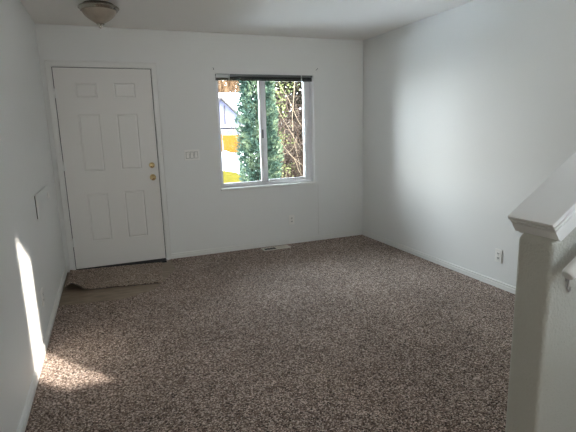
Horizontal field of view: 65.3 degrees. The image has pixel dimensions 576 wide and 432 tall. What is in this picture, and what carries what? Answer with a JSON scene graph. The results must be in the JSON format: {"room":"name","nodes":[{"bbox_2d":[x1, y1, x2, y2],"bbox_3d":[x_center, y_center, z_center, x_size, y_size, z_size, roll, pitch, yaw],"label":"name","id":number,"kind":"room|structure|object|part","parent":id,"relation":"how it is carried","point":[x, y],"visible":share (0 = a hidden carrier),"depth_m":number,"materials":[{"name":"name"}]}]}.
{"room":"empty living room","nodes":[
{"label":"empty living room","id":0,"kind":"room"},
{"bbox_2d":[0,0,64,431],"bbox_3d":[-1.013,0.035,1.000,0.150,2.465,7.500,-6,12,-21],"label":"wall","id":1,"kind":"structure","parent":0,"point":[31,249],"depth_m":2.78,"materials":[{"name":"white paint"}]},
{"bbox_2d":[17,267,66,431],"bbox_3d":[-0.905,1.179,1.252,0.014,0.059,7.500,-6,12,-21],"label":"baseboard","id":2,"kind":"structure","parent":1,"relation":"attached to","point":[28,404],"depth_m":2.72,"materials":[{"name":"white paint"}]},
{"bbox_2d":[34,185,49,220],"bbox_3d":[-1.924,-0.117,3.539,0.027,0.188,0.695,-6,12,-21],"label":"guard","id":3,"kind":"object","parent":1,"relation":"attached to","point":[42,202],"visible":1,"depth_m":3.44,"materials":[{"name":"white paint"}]},
{"bbox_2d":[40,288,44,306],"bbox_3d":[-1.695,0.560,3.107,0.009,0.116,0.072,-6,12,-21],"label":"wall outlet","id":4,"kind":"object","parent":1,"relation":"attached to","point":[41,291],"visible":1,"depth_m":3.09,"materials":[{"name":"white plastic"}]},
{"bbox_2d":[35,23,362,272],"bbox_3d":[-0.722,-0.779,5.161,3.855,2.465,0.150,-6,12,-21],"label":"wall","id":5,"kind":"structure","parent":0,"point":[201,216],"depth_m":5.11,"materials":[{"name":"white paint"}]},
{"bbox_2d":[44,60,171,269],"bbox_3d":[-1.847,-0.515,4.740,1.038,2.108,0.167,-6,12,-21],"label":"door frame","id":6,"kind":"structure","parent":5,"relation":"attached to","point":[48,64],"depth_m":4.58,"materials":[{"name":"white paint"}]},
{"bbox_2d":[51,67,166,269],"bbox_3d":[-1.825,-0.473,4.688,0.931,2.058,0.192,-6,12,-21],"label":"door","id":7,"kind":"structure","parent":5,"relation":"in","point":[106,116],"depth_m":4.68,"materials":[{"name":"white paint"}]},
{"bbox_3d":[-1.446,-0.413,4.823,0.066,0.066,0.068,-6,12,-21],"label":"knob","id":8,"kind":"part","parent":7,"relation":"part of","materials":[{"name":"gold metal"}]},
{"bbox_2d":[184,150,199,160],"bbox_3d":[-1.058,-0.671,4.955,0.164,0.114,0.011,-6,12,-21],"label":"light switch","id":9,"kind":"object","parent":5,"relation":"attached to","point":[188,154],"visible":1,"depth_m":4.95,"materials":[{"name":"white plastic"}]},
{"bbox_2d":[66,230,361,271],"bbox_3d":[-0.660,0.386,5.309,3.555,0.059,0.014,-6,12,-21],"label":"baseboard","id":10,"kind":"structure","parent":5,"relation":"attached to","point":[359,232],"depth_m":5.44,"materials":[{"name":"white paint"}]},
{"bbox_2d":[215,76,317,190],"bbox_3d":[-0.239,-0.990,5.304,1.227,1.292,0.169,-6,12,-21],"label":"window","id":11,"kind":"structure","parent":5,"relation":"in","point":[265,182],"depth_m":5.40,"materials":[{"name":"white plastic"}]},
{"bbox_3d":[-0.540,-0.976,5.218,0.552,1.210,0.026,-6,12,-21],"label":"sliding sash","id":12,"kind":"part","parent":11,"relation":"part of","materials":[{"name":"white plastic"}]},
{"bbox_2d":[215,74,311,81],"bbox_3d":[-0.256,-1.579,5.144,1.170,0.071,0.046,-6,12,-21],"label":"window blind","id":13,"kind":"object","parent":11,"relation":"attached to","point":[227,77],"visible":1,"depth_m":5.12,"materials":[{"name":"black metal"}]},
{"bbox_3d":[-0.256,-1.554,5.153,1.162,0.012,0.026,-6,12,-21],"label":"rail","id":14,"kind":"part","parent":13,"relation":"part of","materials":[{"name":"black"}]},
{"bbox_3d":[-0.211,-0.363,5.397,1.227,0.024,0.109,-6,12,-21],"label":"sill","id":15,"kind":"part","parent":11,"relation":"part of","materials":[{"name":"white paint"}]},
{"bbox_3d":[-0.050,-1.033,5.441,0.538,1.210,0.026,-6,12,-21],"label":"fixed sash","id":16,"kind":"part","parent":11,"relation":"part of","materials":[{"name":"white plastic"}]},
{"bbox_2d":[289,215,293,224],"bbox_3d":[0.045,0.046,5.537,0.072,0.116,0.009,-6,12,-21],"label":"wall outlet","id":17,"kind":"object","parent":5,"relation":"attached to","point":[291,217],"visible":1,"depth_m":5.53,"materials":[{"name":"white plastic"}]},
{"bbox_2d":[20,0,473,40],"bbox_3d":[0.641,-1.423,1.492,3.855,0.120,7.650,-6,12,-21],"label":"ceiling","id":18,"kind":"structure","parent":0,"point":[361,20],"depth_m":4.13,"materials":[{"name":"white paint"}]},
{"bbox_2d":[77,0,118,27],"bbox_3d":[-1.536,-1.628,3.665,0.315,0.186,0.315,-6,12,-21],"label":"ceiling light","id":19,"kind":"object","parent":18,"relation":"attached to","point":[100,12],"visible":1,"depth_m":3.58,"materials":[{"name":"white glass"}]},
{"bbox_3d":[-1.536,-1.618,3.667,0.268,0.107,0.268,-6,12,-21],"label":"lamp shade","id":20,"kind":"part","parent":19,"relation":"part of","materials":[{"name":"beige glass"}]},
{"bbox_2d":[25,235,514,431],"bbox_3d":[1.408,0.983,2.162,5.000,0.030,7.500,-6,12,-21],"label":"floor","id":21,"kind":"structure","parent":0,"point":[358,333],"depth_m":2.92,"materials":[{"name":"beige carpet"}]},
{"bbox_2d":[65,262,162,288],"bbox_3d":[-1.725,0.567,4.463,0.934,0.094,0.638,-4,11,-14],"label":"doormat","id":22,"kind":"object","parent":21,"relation":"on","point":[148,273],"visible":1,"depth_m":4.46,"materials":[{"name":"brown carpet"}]},
{"bbox_2d":[261,245,290,250],"bbox_3d":[-0.141,0.383,5.388,0.344,0.007,0.124,-7,12,-24],"label":"floor vent","id":23,"kind":"object","parent":21,"relation":"in","point":[281,246],"visible":1,"depth_m":5.38,"materials":[{"name":"silver metal"}]},
{"bbox_2d":[362,0,575,286],"bbox_3d":[1.748,-0.621,3.989,0.150,2.465,3.885,-6,12,-21],"label":"wall","id":24,"kind":"structure","parent":0,"point":[469,108],"depth_m":4.06,"materials":[{"name":"white paint"}]},
{"bbox_2d":[362,230,515,293],"bbox_3d":[1.704,0.538,4.183,0.014,0.059,3.885,-6,12,-21],"label":"baseboard","id":25,"kind":"structure","parent":24,"relation":"attached to","point":[475,275],"depth_m":4.46,"materials":[{"name":"white paint"}]},
{"bbox_2d":[495,248,501,262],"bbox_3d":[1.810,0.342,3.866,0.009,0.116,0.072,-6,12,-21],"label":"wall outlet","id":26,"kind":"object","parent":24,"relation":"attached to","point":[498,253],"visible":1,"depth_m":3.86,"materials":[{"name":"white plastic"}]},
{"bbox_2d":[505,227,575,431],"bbox_3d":[1.708,-0.095,1.878,1.842,2.239,0.140,-6,12,-21],"label":"wall","id":27,"kind":"structure","parent":0,"point":[542,376],"depth_m":1.61,"materials":[{"name":"grey paint"}]},
{"bbox_2d":[507,152,575,241],"bbox_3d":[1.700,-0.648,1.788,1.907,1.296,0.182,-6,12,-21],"label":"cap","id":28,"kind":"object","parent":27,"relation":"on","point":[549,211],"visible":1,"depth_m":1.57,"materials":[{"name":"white paint"}]},
{"bbox_2d":[562,257,575,291],"bbox_3d":[1.528,-0.303,1.636,1.438,1.052,0.098,-6,12,-21],"label":"handrail","id":29,"kind":"object","parent":27,"relation":"attached to","point":[569,272],"visible":1,"depth_m":1.43,"materials":[{"name":"white paint"}]},
{"bbox_3d":[1.537,-0.338,1.604,1.438,0.971,0.043,-6,12,-21],"label":"rail","id":30,"kind":"part","parent":29,"relation":"part of","materials":[{"name":"white paint"}]},
{"label":"outside","id":31,"kind":"structure","parent":0,"visible":0},
{"bbox_2d":[223,171,241,182],"bbox_3d":[-7.979,-6.704,44.943,60.000,0.001,79.840,-6,12,-21],"label":"ground","id":32,"kind":"structure","parent":31,"point":[228,176],"depth_m":17.08,"materials":[{"name":"yellow plant"}]},
{"bbox_2d":[218,80,233,92],"bbox_3d":[-6.412,-11.628,41.233,2.935,11.014,3.274,-6,12,-21],"label":"bare tree","id":33,"kind":"object","parent":32,"relation":"on","point":[220,84],"visible":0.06,"depth_m":41.33,"materials":[{"name":"brown plant"}]},
{"bbox_2d":[218,81,234,92],"bbox_3d":[-6.007,-12.975,45.503,2.826,12.015,3.280,1,11,15],"label":"bare tree","id":34,"kind":"object","parent":32,"relation":"on","point":[229,83],"visible":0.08,"depth_m":45.24,"materials":[{"name":"brown plant"}]},
{"bbox_2d":[221,134,242,152],"bbox_3d":[-1.996,-4.380,28.070,4.450,1.530,0.120,-6,12,-21],"label":"wooden fence","id":35,"kind":"object","parent":32,"relation":"on","point":[228,140],"visible":0.14,"depth_m":27.36,"materials":[{"name":"yellow wood"}]},
{"bbox_2d":[230,81,239,92],"bbox_3d":[-4.816,-12.026,42.798,2.643,11.110,3.062,-6,12,-21],"label":"bare tree","id":36,"kind":"object","parent":32,"relation":"on","point":[236,86],"visible":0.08,"depth_m":42.36,"materials":[{"name":"brown plant"}]},
{"bbox_2d":[219,93,291,151],"bbox_3d":[-3.281,-7.455,35.792,12.800,4.700,10.400,-6,12,-21],"label":"house","id":37,"kind":"structure","parent":32,"relation":"on","point":[227,101],"depth_m":31.43,"materials":[{"name":"grey"}]},
{"bbox_3d":[-4.505,-5.143,31.523,3.200,1.850,0.050,-6,12,-21],"label":"garage door","id":38,"kind":"part","parent":37,"relation":"part of","materials":[{"name":"white"}]},
{"bbox_2d":[234,81,284,181],"bbox_3d":[-0.481,-1.396,6.976,0.832,3.614,0.792,-7,12,-27],"label":"evergreen","id":39,"kind":"object","parent":32,"relation":"on","point":[249,167],"visible":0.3,"depth_m":6.86,"materials":[{"name":"green plant"}]},
{"bbox_2d":[222,151,298,173],"bbox_3d":[1.273,-2.870,21.399,9.000,0.966,14.000,-6,12,-21],"label":"snow bank","id":40,"kind":"object","parent":32,"relation":"on","point":[229,159],"visible":0.05,"depth_m":20.53,"materials":[{"name":"white snow"}]},
{"bbox_2d":[222,81,303,177],"bbox_3d":[-0.085,-1.251,8.455,2.561,2.837,1.944,-6,12,-21],"label":"shrub","id":41,"kind":"object","parent":32,"relation":"on","point":[294,154],"visible":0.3,"depth_m":8.33,"materials":[{"name":"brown plant"}]},
{"bbox_2d":[273,81,303,177],"bbox_3d":[1.045,-2.254,10.387,3.797,4.120,1.237,-6,12,-21],"label":"hedge","id":42,"kind":"object","parent":32,"relation":"on","point":[296,92],"visible":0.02,"depth_m":9.61,"materials":[{"name":"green plant"}]}
]}

